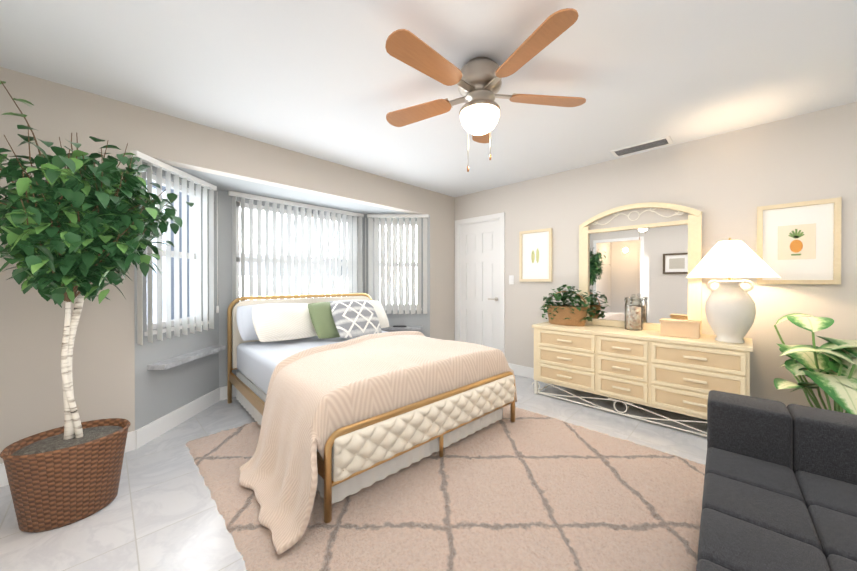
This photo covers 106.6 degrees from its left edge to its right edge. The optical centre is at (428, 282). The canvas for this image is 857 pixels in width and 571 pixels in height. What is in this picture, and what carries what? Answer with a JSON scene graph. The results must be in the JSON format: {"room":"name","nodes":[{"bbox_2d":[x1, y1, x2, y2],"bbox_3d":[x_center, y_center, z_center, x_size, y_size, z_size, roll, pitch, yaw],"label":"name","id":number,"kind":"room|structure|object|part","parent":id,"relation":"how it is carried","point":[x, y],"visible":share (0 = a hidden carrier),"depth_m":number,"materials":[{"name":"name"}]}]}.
{"room":"bedroom","nodes":[
{"label":"bedroom","id":0,"kind":"room"},
{"bbox_2d":[0,67,455,486],"bbox_3d":[-1.378,-0.039,3.562,0.890,2.440,4.140,0,0,45],"label":"wall","id":1,"kind":"structure","parent":0,"point":[157,386],"depth_m":2.41,"materials":[{"name":"grey paint"}]},
{"bbox_2d":[130,150,218,344],"label":"blinds","id":2,"kind":"object","parent":1,"relation":"attached to","point":[151,161],"depth_m":2.65,"materials":[{"name":"white plastic"}]},
{"bbox_2d":[228,191,428,313],"label":"blinds","id":3,"kind":"object","parent":1,"relation":"attached to","point":[346,242],"depth_m":4.02,"materials":[{"name":"white plastic"}]},
{"bbox_2d":[0,375,706,570],"bbox_3d":[0.429,1.238,1.796,6.150,0.100,4.800,0,0,45],"label":"floor","id":4,"kind":"structure","parent":0,"point":[159,512],"depth_m":1.71,"materials":[{"name":"tile"}]},
{"bbox_2d":[0,81,193,532],"bbox_3d":[-1.783,0.098,1.693,0.870,2.182,0.892,0,0,45],"label":"ficus tree","id":5,"kind":"object","parent":4,"relation":"on","point":[70,232],"visible":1,"depth_m":1.55,"materials":[{"name":"green plant"}]},
{"bbox_2d":[227,293,516,554],"bbox_3d":[-0.658,0.665,2.832,2.000,1.038,2.230,0,0,-43],"label":"bed","id":6,"kind":"object","parent":4,"relation":"on","point":[339,397],"visible":1,"depth_m":2.03,"materials":[{"name":"beige fabric"}]},
{"bbox_3d":[-0.631,0.733,2.898,1.540,0.278,2.020,0,0,-43],"label":"mattress","id":7,"kind":"part","parent":6,"relation":"part of","materials":[{"name":"white fabric"}]},
{"bbox_2d":[186,405,705,570],"bbox_3d":[0.015,1.181,2.191,2.802,0.046,2.328,0,0,45],"label":"rug","id":8,"kind":"object","parent":4,"relation":"on","point":[526,490],"visible":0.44,"depth_m":1.65,"materials":[{"name":"carpet"}]},
{"bbox_2d":[532,321,752,436],"bbox_3d":[1.844,0.817,2.971,1.666,0.729,0.514,0,0,45],"label":"dresser","id":9,"kind":"object","parent":4,"relation":"on","point":[656,369],"visible":0.81,"depth_m":2.70,"materials":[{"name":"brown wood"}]},
{"bbox_2d":[541,284,597,325],"bbox_3d":[1.459,0.236,3.374,0.604,0.424,0.312,0,0,45],"label":"basket","id":10,"kind":"object","parent":9,"relation":"on","point":[565,313],"visible":1,"depth_m":3.31,"materials":[{"name":"wicker"}]},
{"bbox_2d":[624,294,642,330],"bbox_3d":[1.952,0.282,3.043,0.150,0.336,0.150,0,0,45],"label":"shell jar","id":11,"kind":"object","parent":9,"relation":"on","point":[633,317],"visible":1,"depth_m":3.00,"materials":[{"name":"clear glass"}]},
{"bbox_2d":[579,202,701,333],"bbox_3d":[2.007,-0.157,3.124,1.019,1.212,0.045,0,0,45],"label":"mirror","id":12,"kind":"object","parent":9,"relation":"on","point":[653,265],"visible":0.96,"depth_m":3.07,"materials":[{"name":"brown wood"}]},
{"bbox_2d":[659,318,701,338],"bbox_3d":[2.103,0.383,2.669,0.264,0.136,0.144,0,0,45],"label":"tissue box","id":13,"kind":"object","parent":9,"relation":"on","point":[683,328],"visible":1,"depth_m":2.62,"materials":[{"name":"wood"}]},
{"bbox_2d":[686,238,780,343],"bbox_3d":[2.292,0.058,2.432,0.524,0.790,0.524,0,0,45],"label":"lamp","id":14,"kind":"object","parent":9,"relation":"on","point":[730,309],"visible":1,"depth_m":2.34,"materials":[{"name":"white ceramic"}]},
{"bbox_2d":[696,390,856,570],"bbox_3d":[1.618,0.876,0.641,1.620,0.635,1.310,0,0,43],"label":"futon","id":15,"kind":"object","parent":4,"relation":"on","point":[780,487],"visible":1,"depth_m":1.19,"materials":[{"name":"grey fabric"}]},
{"bbox_2d":[773,313,856,414],"bbox_3d":[2.570,0.706,1.937,0.654,0.963,0.708,0,0,45],"label":"plant","id":16,"kind":"object","parent":4,"relation":"on","point":[829,367],"visible":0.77,"depth_m":1.99,"materials":[{"name":"green plant"}]},
{"bbox_2d":[0,0,856,196],"bbox_3d":[0.717,-1.300,1.501,5.340,0.100,4.800,0,0,45],"label":"ceiling","id":17,"kind":"structure","parent":0,"point":[333,81],"depth_m":1.88,"materials":[{"name":"white paint"}]},
{"bbox_2d":[385,8,585,171],"bbox_3d":[0.260,-0.948,1.830,1.246,0.607,1.204,0,0,45],"label":"ceiling fan","id":18,"kind":"object","parent":17,"relation":"hanging from","point":[477,81],"visible":1,"depth_m":1.75,"materials":[{"name":"brown wood"}]},
{"bbox_2d":[610,136,672,156],"bbox_3d":[1.974,-1.251,2.972,0.460,0.012,0.200,0,0,45],"label":"ceiling vent","id":19,"kind":"object","parent":17,"relation":"in","point":[651,144],"visible":1,"depth_m":2.94,"materials":[{"name":"white metal"}]},
{"bbox_2d":[456,102,856,412],"bbox_3d":[2.173,-0.037,3.094,5.140,2.440,0.135,0,0,45],"label":"wall","id":20,"kind":"structure","parent":0,"point":[728,183],"depth_m":2.80,"materials":[{"name":"grey paint"}]},
{"bbox_2d":[509,275,513,283],"bbox_3d":[1.065,-0.029,4.106,0.070,0.115,0.012,0,0,45],"label":"switch","id":21,"kind":"object","parent":20,"relation":"attached to","point":[511,279],"depth_m":4.10,"materials":[{"name":"white plastic"}]},
{"bbox_2d":[519,228,551,281],"bbox_3d":[1.292,-0.318,3.866,0.410,0.625,0.028,0,0,45],"label":"picture","id":22,"kind":"object","parent":20,"relation":"attached to","point":[535,255],"visible":0.96,"depth_m":3.86,"materials":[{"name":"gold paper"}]},
{"bbox_2d":[757,197,841,283],"bbox_3d":[2.770,-0.292,2.406,0.415,0.615,0.028,0,0,45],"label":"framed picture","id":23,"kind":"object","parent":20,"relation":"attached to","point":[798,242],"visible":0.98,"depth_m":2.39,"materials":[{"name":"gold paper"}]},
{"label":"outside","id":24,"kind":"structure","parent":0,"visible":0},
{"bbox_2d":[146,182,379,322],"bbox_3d":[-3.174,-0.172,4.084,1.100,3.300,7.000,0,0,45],"label":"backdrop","id":25,"kind":"structure","parent":24,"point":[180,271],"depth_m":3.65,"materials":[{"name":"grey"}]}
]}

